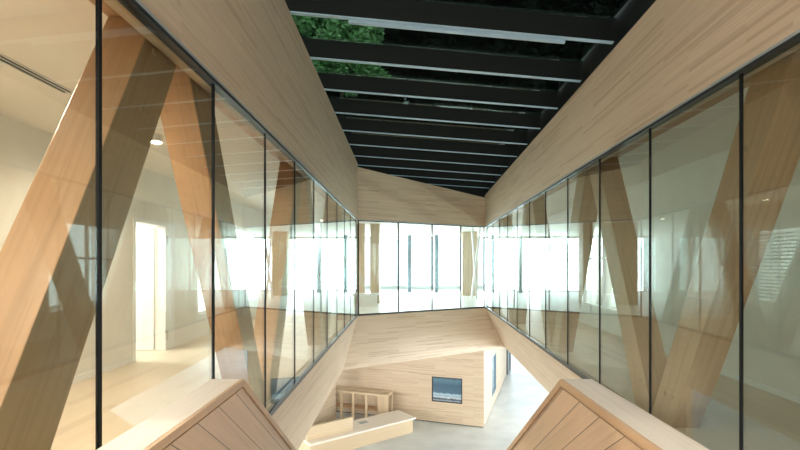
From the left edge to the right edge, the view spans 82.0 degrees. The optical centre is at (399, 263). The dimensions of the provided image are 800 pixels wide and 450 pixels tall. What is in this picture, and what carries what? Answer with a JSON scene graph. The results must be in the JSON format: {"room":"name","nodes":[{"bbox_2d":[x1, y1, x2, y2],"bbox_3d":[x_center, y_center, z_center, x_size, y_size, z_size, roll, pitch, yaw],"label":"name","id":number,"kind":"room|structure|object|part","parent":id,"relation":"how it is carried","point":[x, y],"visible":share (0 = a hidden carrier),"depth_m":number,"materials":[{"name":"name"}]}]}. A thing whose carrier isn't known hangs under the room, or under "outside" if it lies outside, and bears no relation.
{"room":"building atrium","nodes":[
{"label":"building atrium","id":0,"kind":"room"},
{"bbox_2d":[0,114,270,376],"bbox_3d":[-4.025,-0.015,5.650,0.150,2.930,17.100,0,0,0],"label":"wall","id":1,"kind":"structure","parent":0,"point":[23,147],"depth_m":6.64,"materials":[{"name":"white paint"}]},
{"bbox_2d":[72,357,132,384],"bbox_3d":[-3.942,1.409,1.945,0.013,0.079,9.690,0,0,0],"label":"baseboard","id":2,"kind":"structure","parent":1,"relation":"attached to","point":[82,377],"depth_m":6.13,"materials":[{"name":"white paint"}]},
{"bbox_2d":[133,217,173,361],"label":"door","id":3,"kind":"structure","parent":1,"relation":"in","point":[153,247],"depth_m":7.69,"materials":[{"name":"white paint"}]},
{"bbox_2d":[198,227,263,313],"bbox_3d":[-4.005,0.050,11.200,0.130,1.900,4.400,0,0,0],"label":"window","id":4,"kind":"structure","parent":1,"relation":"in","point":[249,232],"depth_m":12.29,"materials":[{"name":"white paint"}]},
{"bbox_2d":[237,233,263,296],"bbox_3d":[-3.960,0.051,12.270,0.040,1.618,2.140,0,0,0],"label":"blind","id":5,"kind":"object","parent":4,"relation":"attached to","point":[249,242],"depth_m":12.31,"materials":[{"name":"white fabric"}]},
{"bbox_2d":[136,224,154,226],"bbox_3d":[-5.250,-0.015,7.150,2.300,2.930,3.500,0,0,0],"label":"wall","id":6,"kind":"structure","parent":0,"point":[137,225],"depth_m":8.80,"materials":[{"name":"white paint"}]},
{"bbox_2d":[103,0,357,218],"bbox_3d":[-1.311,-2.040,5.050,0.140,1.600,15.901,0,0,0],"label":"wall","id":7,"kind":"structure","parent":0,"point":[256,49],"depth_m":4.36,"materials":[{"name":"beige wood"}]},
{"bbox_2d":[266,316,357,449],"bbox_3d":[-1.491,2.185,5.050,0.500,1.430,15.903,0,0,0],"label":"wall","id":8,"kind":"structure","parent":0,"point":[296,415],"depth_m":7.23,"materials":[{"name":"beige wood"}]},
{"bbox_2d":[95,0,357,449],"bbox_3d":[-1.265,0.103,5.045,0.072,2.731,15.910,0,0,0],"label":"window","id":9,"kind":"structure","parent":8,"relation":"in","point":[348,314],"depth_m":3.10,"materials":[{"name":"grey"}]},
{"bbox_3d":[-1.236,-1.252,5.050,0.009,0.021,15.900,0,0,0],"label":"head trim","id":10,"kind":"part","parent":9,"relation":"part of","materials":[{"name":"grey"}]},
{"bbox_3d":[-1.230,0.101,9.558,0.012,2.638,1.160,0,0,0],"label":"pane","id":11,"kind":"part","parent":9,"relation":"part of","materials":[{"name":"clear glass"}]},
{"bbox_3d":[-1.223,0.101,10.730,0.012,2.638,1.160,0,0,0],"label":"pane","id":12,"kind":"part","parent":9,"relation":"part of","materials":[{"name":"clear glass"}]},
{"bbox_3d":[-1.216,0.101,11.902,0.012,2.638,1.160,0,0,0],"label":"pane","id":13,"kind":"part","parent":9,"relation":"part of","materials":[{"name":"clear glass"}]},
{"bbox_3d":[-1.211,0.101,12.744,0.012,2.638,0.500,0,0,0],"label":"pane","id":14,"kind":"part","parent":9,"relation":"part of","materials":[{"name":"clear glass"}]},
{"bbox_2d":[312,383,335,424],"bbox_3d":[-2.905,4.290,15.925,0.203,2.820,2.225,0,0,24],"label":"wall","id":15,"kind":"structure","parent":0,"point":[327,413],"depth_m":16.46,"materials":[{"name":"beige wood"}]},
{"bbox_2d":[332,224,364,302],"bbox_3d":[-1.950,-0.015,17.050,1.300,2.930,0.300,0,0,0],"label":"wall","id":16,"kind":"structure","parent":0,"point":[361,226],"depth_m":16.90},
{"bbox_2d":[0,0,748,236],"bbox_3d":[1.500,-1.580,11.050,16.000,0.200,27.900,0,0,0],"label":"ceiling","id":17,"kind":"structure","parent":0,"point":[55,39],"depth_m":4.88,"materials":[{"name":"paint"}]},
{"bbox_2d":[0,53,72,93],"bbox_3d":[-2.850,-1.474,2.585,0.100,0.011,2.770,0,0,0],"label":"ceiling vent","id":18,"kind":"object","parent":17,"relation":"in","point":[4,59],"visible":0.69,"depth_m":3.58,"materials":[{"name":"white paint"}]},
{"bbox_2d":[151,133,162,143],"bbox_3d":[-2.800,-1.435,5.280,0.150,0.090,0.150,0,0,0],"label":"recessed light","id":19,"kind":"object","parent":17,"relation":"in","point":[157,138],"visible":0.75,"depth_m":5.24,"materials":[{"name":"white paint"}]},
{"bbox_2d":[370,224,379,302],"bbox_3d":[-0.930,-0.015,17.300,0.340,2.930,0.600,0,0,0],"label":"pier","id":20,"kind":"object","parent":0,"point":[374,228],"visible":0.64,"depth_m":17.00,"materials":[{"name":"beige wood"}]},
{"bbox_2d":[198,227,615,310],"bbox_3d":[1.500,-0.015,18.950,16.200,2.930,12.100,0,0,0],"label":"wall","id":21,"kind":"structure","parent":0,"point":[593,269],"depth_m":15.40,"materials":[{"name":"white paint"}]},
{"bbox_2d":[336,350,484,426],"bbox_3d":[-0.371,4.275,17.195,7.001,2.790,0.200,0,0,18],"label":"wall","id":22,"kind":"structure","parent":0,"point":[410,382],"depth_m":16.67,"materials":[{"name":"beige wood"}]},
{"bbox_2d":[339,411,478,426],"bbox_3d":[0.857,5.684,20.907,6.970,0.029,8.004,0,0,19],"label":"baseboard","id":23,"kind":"structure","parent":22,"relation":"attached to","point":[339,411],"depth_m":16.59,"materials":[{"name":"grey"}]},
{"bbox_2d":[432,376,461,403],"bbox_3d":[1.692,4.500,16.475,1.106,0.896,0.110,0,0,18],"label":"display screen","id":24,"kind":"object","parent":22,"relation":"attached to","point":[444,389],"visible":1,"depth_m":16.45,"materials":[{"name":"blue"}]},
{"bbox_2d":[289,237,538,290],"bbox_3d":[1.500,-0.015,24.900,16.000,2.930,0.200,0,0,0],"label":"wall","id":25,"kind":"structure","parent":0,"point":[316,237],"depth_m":24.80,"materials":[{"name":"white paint"}]},
{"bbox_2d":[358,167,484,225],"bbox_3d":[0.787,-1.990,14.270,4.708,1.500,0.156,0,0,-31],"label":"wall","id":26,"kind":"structure","parent":0,"point":[381,196],"depth_m":13.94,"materials":[{"name":"beige wood"}]},
{"bbox_2d":[343,308,504,369],"bbox_3d":[0.953,2.185,14.334,6.095,1.430,0.305,0,0,-32],"label":"wall","id":27,"kind":"structure","parent":0,"point":[381,339],"depth_m":13.97,"materials":[{"name":"beige wood"}]},
{"bbox_2d":[358,219,484,315],"bbox_3d":[0.811,0.103,14.221,4.700,2.731,0.072,0,0,-31],"label":"window","id":28,"kind":"structure","parent":27,"relation":"in","point":[431,224],"depth_m":14.31,"materials":[{"name":"grey"}]},
{"bbox_3d":[0.825,-1.252,14.195,4.697,0.021,0.009,0,0,-31],"label":"head trim","id":29,"kind":"part","parent":28,"relation":"part of","materials":[{"name":"grey"}]},
{"bbox_2d":[50,291,799,449],"bbox_3d":[1.500,2.170,11.050,16.000,1.440,27.900,0,0,0],"label":"floor","id":30,"kind":"structure","parent":0,"point":[133,392],"depth_m":5.58,"materials":[{"name":"beige wood"}]},
{"bbox_2d":[0,0,338,449],"bbox_3d":[-1.526,-0.013,5.160,0.269,2.927,16.082,0,0,0],"label":"truss","id":31,"kind":"object","parent":30,"relation":"on","point":[47,255],"visible":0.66,"depth_m":2.40,"materials":[{"name":"beige wood"}]},
{"bbox_2d":[357,293,378,306],"bbox_3d":[-1.125,1.230,15.850,0.750,0.440,0.500,0,0,0],"label":"bench","id":32,"kind":"object","parent":30,"relation":"on","point":[365,299],"visible":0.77,"depth_m":15.65,"materials":[{"name":"white paint"}]},
{"bbox_3d":[-1.125,1.040,15.850,0.750,0.060,0.500,0,0,0],"label":"seat","id":33,"kind":"part","parent":32,"relation":"part of","materials":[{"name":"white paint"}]},
{"bbox_2d":[407,235,411,292],"bbox_3d":[0.485,-0.015,23.500,0.270,2.930,0.300,0,0,0],"label":"steel column","id":34,"kind":"structure","parent":30,"relation":"on","point":[409,236],"depth_m":23.40,"materials":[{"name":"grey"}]},
{"bbox_2d":[434,235,438,292],"bbox_3d":[1.865,-0.015,23.500,0.270,2.930,0.300,0,0,0],"label":"steel column","id":35,"kind":"structure","parent":30,"relation":"on","point":[436,236],"depth_m":23.40,"materials":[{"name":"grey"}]},
{"bbox_2d":[471,228,477,298],"bbox_3d":[3.085,-0.015,19.050,0.270,2.930,0.100,0,0,0],"label":"prop","id":36,"kind":"object","parent":30,"relation":"on","point":[472,234],"visible":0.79,"depth_m":19.00,"materials":[{"name":"white paint"}]},
{"bbox_2d":[471,228,480,298],"bbox_3d":[3.160,-0.015,19.170,0.420,2.930,0.100,0,0,0],"label":"prop","id":37,"kind":"object","parent":30,"relation":"on","point":[478,241],"visible":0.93,"depth_m":19.12,"materials":[{"name":"white paint"}]},
{"bbox_2d":[491,49,799,427],"bbox_3d":[2.644,-0.013,6.360,0.270,2.927,18.520,0,0,3],"label":"truss","id":38,"kind":"object","parent":30,"relation":"on","point":[683,385],"visible":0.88,"depth_m":3.93,"materials":[{"name":"beige wood"}]},
{"bbox_2d":[335,354,548,449],"bbox_3d":[1.000,5.850,14.150,30.000,0.300,34.500,0,0,0],"label":"floor","id":39,"kind":"structure","parent":0,"point":[520,394],"depth_m":16.14,"materials":[{"name":"concrete"}]},
{"bbox_2d":[97,379,295,449],"bbox_3d":[-0.823,3.124,2.406,0.154,5.148,10.593,0,0,0],"label":"balustrade","id":40,"kind":"object","parent":39,"relation":"on","point":[220,414],"visible":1,"depth_m":1.89,"materials":[{"name":"brown wood"}]},
{"bbox_3d":[-0.757,3.144,2.406,0.014,5.107,10.593,0,0,0],"label":"plank panel","id":41,"kind":"part","parent":40,"relation":"part of","materials":[{"name":"brown wood"}]},
{"bbox_2d":[298,410,415,449],"bbox_3d":[-1.326,5.250,14.838,3.900,0.900,1.020,0,0,-37],"label":"reception desk","id":42,"kind":"object","parent":39,"relation":"on","point":[346,433],"visible":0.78,"depth_m":14.34,"materials":[{"name":"brown wood"}]},
{"bbox_3d":[-2.126,5.000,13.988,1.560,0.399,0.100,0,0,-37],"label":"backrest","id":43,"kind":"part","parent":42,"relation":"part of","materials":[{"name":"brown wood"}]},
{"bbox_2d":[336,386,392,419],"bbox_3d":[-1.509,5.190,17.056,2.432,1.020,0.540,0,0,18],"label":"shelf unit","id":44,"kind":"object","parent":39,"relation":"on","point":[382,399],"visible":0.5,"depth_m":16.85,"materials":[{"name":"brown wood"}]},
{"bbox_3d":[-2.166,5.225,17.015,0.090,0.950,0.050,0,0,18],"label":"post","id":45,"kind":"part","parent":44,"relation":"part of","materials":[{"name":"brown wood"}]},
{"bbox_3d":[-1.710,5.225,16.864,0.090,0.950,0.050,0,0,18],"label":"post","id":46,"kind":"part","parent":44,"relation":"part of","materials":[{"name":"brown wood"}]},
{"bbox_3d":[-1.581,4.715,16.842,2.430,0.069,0.090,0,0,18],"label":"rail","id":47,"kind":"part","parent":44,"relation":"part of","materials":[{"name":"brown wood"}]},
{"bbox_3d":[-1.515,5.285,17.037,2.231,0.030,0.380,0,0,18],"label":"shelf","id":48,"kind":"part","parent":44,"relation":"part of","materials":[{"name":"beige wood"}]},
{"bbox_3d":[-1.438,4.715,17.269,2.430,0.069,0.090,0,0,18],"label":"rail","id":49,"kind":"part","parent":44,"relation":"part of","materials":[{"name":"brown wood"}]},
{"bbox_3d":[-1.217,5.225,16.701,0.090,0.950,0.050,0,0,18],"label":"post","id":50,"kind":"part","parent":44,"relation":"part of","materials":[{"name":"brown wood"}]},
{"bbox_3d":[-0.761,5.225,16.550,0.090,0.950,0.050,0,0,18],"label":"post","id":51,"kind":"part","parent":44,"relation":"part of","materials":[{"name":"brown wood"}]},
{"bbox_3d":[-0.585,5.200,16.477,0.290,0.900,0.018,0,0,18],"label":"panel","id":52,"kind":"part","parent":44,"relation":"part of","materials":[{"name":"brown wood"}]},
{"bbox_3d":[-0.470,5.225,16.475,0.090,0.950,0.090,0,0,19],"label":"post","id":53,"kind":"part","parent":44,"relation":"part of","materials":[{"name":"brown wood"}]},
{"bbox_3d":[-0.327,5.225,16.901,0.090,0.950,0.090,0,0,19],"label":"post","id":54,"kind":"part","parent":44,"relation":"part of","materials":[{"name":"brown wood"}]},
{"bbox_2d":[507,379,708,449],"bbox_3d":[0.842,3.124,2.406,0.153,5.148,10.593,0,0,0],"label":"balustrade","id":55,"kind":"object","parent":39,"relation":"on","point":[577,414],"visible":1,"depth_m":1.90,"materials":[{"name":"brown wood"}]},
{"bbox_3d":[0.776,3.144,2.406,0.014,5.107,10.593,0,0,0],"label":"plank panel","id":56,"kind":"part","parent":55,"relation":"part of","materials":[{"name":"brown wood"}]},
{"bbox_2d":[461,232,477,295],"bbox_3d":[3.200,-0.015,21.250,0.700,2.930,0.500,0,0,0],"label":"wall","id":57,"kind":"structure","parent":0,"point":[467,266],"depth_m":21.00,"materials":[{"name":"beige wood"}]},
{"bbox_2d":[485,348,506,422],"bbox_3d":[4.127,4.275,19.919,0.200,2.790,7.801,0,0,19],"label":"wall","id":58,"kind":"structure","parent":0,"point":[501,353],"depth_m":18.22,"materials":[{"name":"white paint"}]},
{"bbox_2d":[492,353,495,396],"bbox_3d":[3.798,4.490,18.738,0.065,1.580,1.450,0,0,19],"label":"window","id":59,"kind":"structure","parent":58,"relation":"in","point":[494,356],"depth_m":18.92,"materials":[{"name":"blue"}]},
{"bbox_3d":[3.776,4.490,18.745,0.020,1.420,1.250,0,0,19],"label":"pane","id":60,"kind":"part","parent":59,"relation":"part of","materials":[{"name":"blue"}]},
{"bbox_2d":[507,350,510,374],"bbox_3d":[5.623,4.400,24.227,0.300,2.600,1.281,0,0,19],"label":"door","id":61,"kind":"structure","parent":58,"relation":"in","point":[508,352],"depth_m":23.97,"materials":[{"name":"grey"}]},
{"bbox_2d":[485,308,604,392],"bbox_3d":[2.809,2.170,6.450,0.889,1.400,18.774,0,0,3],"label":"wall","id":62,"kind":"structure","parent":0,"point":[544,368],"depth_m":10.01,"materials":[{"name":"beige wood"}]},
{"bbox_2d":[485,29,799,449],"bbox_3d":[2.377,0.103,6.245,0.072,2.731,18.339,0,0,3],"label":"window","id":63,"kind":"structure","parent":62,"relation":"in","point":[793,39],"depth_m":4.13,"materials":[{"name":"grey"}]},
{"bbox_3d":[2.840,0.101,15.125,0.012,2.638,0.539,0,0,3],"label":"pane","id":64,"kind":"part","parent":63,"relation":"part of","materials":[{"name":"clear glass"}]},
{"bbox_3d":[2.794,0.101,14.255,0.012,2.638,1.180,0,0,3],"label":"pane","id":65,"kind":"part","parent":63,"relation":"part of","materials":[{"name":"clear glass"}]},
{"bbox_3d":[2.348,-1.252,6.250,0.009,0.021,18.326,0,0,3],"label":"head trim","id":66,"kind":"part","parent":63,"relation":"part of","materials":[{"name":"grey wood"}]},
{"bbox_2d":[485,0,799,226],"bbox_3d":[2.423,-1.770,6.250,0.140,1.060,18.333,0,0,3],"label":"wall","id":67,"kind":"structure","parent":0,"point":[676,49],"depth_m":4.17,"materials":[{"name":"beige wood"}]},
{"bbox_2d":[488,0,655,190],"bbox_3d":[2.756,-2.675,7.050,0.120,0.750,19.935,0,0,3],"label":"trim","id":68,"kind":"structure","parent":67,"relation":"attached to","point":[632,11],"depth_m":6.35,"materials":[{"name":"black metal"}]},
{"bbox_2d":[540,148,799,395],"bbox_3d":[4.311,-0.015,6.300,0.150,2.930,18.434,0,0,3],"label":"wall","id":69,"kind":"structure","parent":0,"point":[683,197],"depth_m":6.38,"materials":[{"name":"white paint"}]},
{"bbox_2d":[555,224,616,312],"bbox_3d":[4.611,0.050,11.399,0.132,1.900,5.011,0,0,3],"label":"window","id":70,"kind":"structure","parent":69,"relation":"in","point":[603,258],"depth_m":11.35,"materials":[{"name":"white paint"}]},
{"bbox_2d":[558,237,588,298],"bbox_3d":[4.723,0.051,12.620,0.040,1.618,2.446,0,0,3],"label":"blind","id":71,"kind":"object","parent":70,"relation":"attached to","point":[586,283],"depth_m":13.36,"materials":[{"name":"white fabric"}]},
{"bbox_2d":[664,348,799,403],"bbox_3d":[4.052,1.409,3.000,0.012,0.079,11.817,0,0,3],"label":"baseboard","id":72,"kind":"structure","parent":69,"relation":"attached to","point":[776,391],"depth_m":5.27,"materials":[{"name":"white paint"}]},
{"bbox_3d":[-4.058,-2.770,7.000,5.285,0.100,19.800,0,0,0],"label":"roof","id":73,"kind":"structure","parent":0,"visible":0},
{"bbox_2d":[430,184,487,197],"bbox_3d":[0.800,-2.750,16.650,5.471,1.100,0.198,0,0,-7],"label":"trim","id":74,"kind":"structure","parent":73,"relation":"attached to","point":[481,192],"depth_m":16.77,"materials":[{"name":"black metal"}]},
{"bbox_3d":[-1.785,-3.064,7.050,0.170,0.572,19.900,0,0,0],"label":"trim","id":75,"kind":"structure","parent":73,"relation":"attached to","visible":0},
{"bbox_2d":[358,165,494,182],"bbox_3d":[0.665,-2.923,14.777,4.842,0.550,0.059,0,0,-3],"label":"roof beam","id":76,"kind":"structure","parent":75,"relation":"attached to","point":[391,171],"depth_m":14.77,"materials":[{"name":"black metal"}]},
{"bbox_2d":[355,156,500,174],"bbox_3d":[0.634,-2.925,13.608,4.780,0.546,0.059,0,0,-3],"label":"roof beam","id":77,"kind":"structure","parent":75,"relation":"attached to","point":[362,161],"depth_m":13.59,"materials":[{"name":"black metal"}]},
{"bbox_2d":[350,145,507,166],"bbox_3d":[0.603,-2.926,12.441,4.718,0.543,0.059,0,0,-4],"label":"roof beam","id":78,"kind":"structure","parent":75,"relation":"attached to","point":[361,151],"depth_m":12.43,"materials":[{"name":"black metal"}]},
{"bbox_2d":[344,133,516,156],"bbox_3d":[0.571,-2.928,11.273,4.655,0.539,0.059,0,0,-4],"label":"roof beam","id":79,"kind":"structure","parent":75,"relation":"attached to","point":[353,139],"depth_m":11.26,"materials":[{"name":"black metal"}]},
{"bbox_2d":[337,117,526,144],"bbox_3d":[0.540,-2.930,10.104,4.593,0.536,0.059,0,0,-4],"label":"roof beam","id":80,"kind":"structure","parent":75,"relation":"attached to","point":[347,124],"depth_m":10.09,"materials":[{"name":"black metal"}]},
{"bbox_2d":[291,0,627,156],"bbox_3d":[0.722,-3.084,10.107,4.944,0.307,14.266,0,0,0],"label":"window","id":81,"kind":"structure","parent":80,"relation":"on","point":[307,26],"depth_m":6.52,"materials":[{"name":"clear glass"}]},
{"bbox_3d":[0.629,-3.090,13.027,4.830,0.296,1.146,0,0,-3],"label":"pane","id":82,"kind":"part","parent":81,"relation":"part of","materials":[{"name":"clear glass"}]},
{"bbox_3d":[0.597,-3.092,11.859,4.769,0.292,1.146,0,0,-3],"label":"pane","id":83,"kind":"part","parent":81,"relation":"part of","materials":[{"name":"clear glass"}]},
{"bbox_3d":[0.566,-3.094,10.691,4.707,0.289,1.146,0,0,-3],"label":"pane","id":84,"kind":"part","parent":81,"relation":"part of","materials":[{"name":"clear glass"}]},
{"bbox_3d":[0.535,-3.095,9.523,4.646,0.285,1.146,0,0,-3],"label":"pane","id":85,"kind":"part","parent":81,"relation":"part of","materials":[{"name":"clear glass"}]},
{"bbox_3d":[0.504,-3.097,8.355,4.585,0.281,1.146,0,0,-3],"label":"pane","id":86,"kind":"part","parent":81,"relation":"part of","materials":[{"name":"clear glass"}]},
{"bbox_3d":[0.473,-3.099,7.187,4.524,0.278,1.146,0,0,-3],"label":"pane","id":87,"kind":"part","parent":81,"relation":"part of","materials":[{"name":"clear glass"}]},
{"bbox_3d":[0.442,-3.101,6.019,4.463,0.274,1.146,0,0,-4],"label":"pane","id":88,"kind":"part","parent":81,"relation":"part of","materials":[{"name":"clear glass"}]},
{"bbox_3d":[0.411,-3.103,4.851,4.401,0.271,1.146,0,0,-4],"label":"pane","id":89,"kind":"part","parent":81,"relation":"part of","materials":[{"name":"clear glass"}]},
{"bbox_2d":[329,98,540,128],"bbox_3d":[0.509,-2.932,8.937,4.531,0.532,0.059,0,0,-4],"label":"roof beam","id":90,"kind":"structure","parent":75,"relation":"attached to","point":[340,106],"depth_m":8.92,"materials":[{"name":"black metal"}]},
{"bbox_2d":[317,72,557,108],"bbox_3d":[0.478,-2.934,7.769,4.469,0.528,0.059,0,0,-4],"label":"roof beam","id":91,"kind":"structure","parent":75,"relation":"attached to","point":[330,82],"depth_m":7.75,"materials":[{"name":"black metal"}]},
{"bbox_2d":[302,38,580,82],"bbox_3d":[0.447,-2.935,6.601,4.407,0.525,0.059,0,0,-4],"label":"roof beam","id":92,"kind":"structure","parent":75,"relation":"attached to","point":[318,49],"depth_m":6.59,"materials":[{"name":"black metal"}]},
{"bbox_2d":[397,176,489,188],"bbox_3d":[0.696,-2.921,15.944,4.904,0.554,0.059,0,0,-3],"label":"roof beam","id":93,"kind":"structure","parent":75,"relation":"attached to","point":[433,181],"depth_m":15.98,"materials":[{"name":"black metal"}]},
{"bbox_2d":[285,0,613,43],"bbox_3d":[0.416,-2.937,5.433,4.345,0.521,0.059,0,0,-4],"label":"roof beam","id":94,"kind":"structure","parent":75,"relation":"attached to","point":[404,12],"depth_m":5.43,"materials":[{"name":"black metal"}]},
{"bbox_2d":[349,20,564,43],"bbox_3d":[0.700,-2.770,5.495,2.610,0.180,0.050,0,0,-4],"label":"track","id":95,"kind":"object","parent":94,"relation":"attached to","point":[354,22],"visible":1,"depth_m":5.48,"materials":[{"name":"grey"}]},
{"label":"outside","id":96,"kind":"structure","parent":0,"visible":0},
{"bbox_2d":[289,286,538,289],"bbox_3d":[0.000,5.925,75.700,160.000,0.350,88.600,0,0,0],"label":"ground","id":97,"kind":"structure","parent":96,"point":[290,287],"depth_m":107.97,"materials":[{"name":"white"}]}
]}

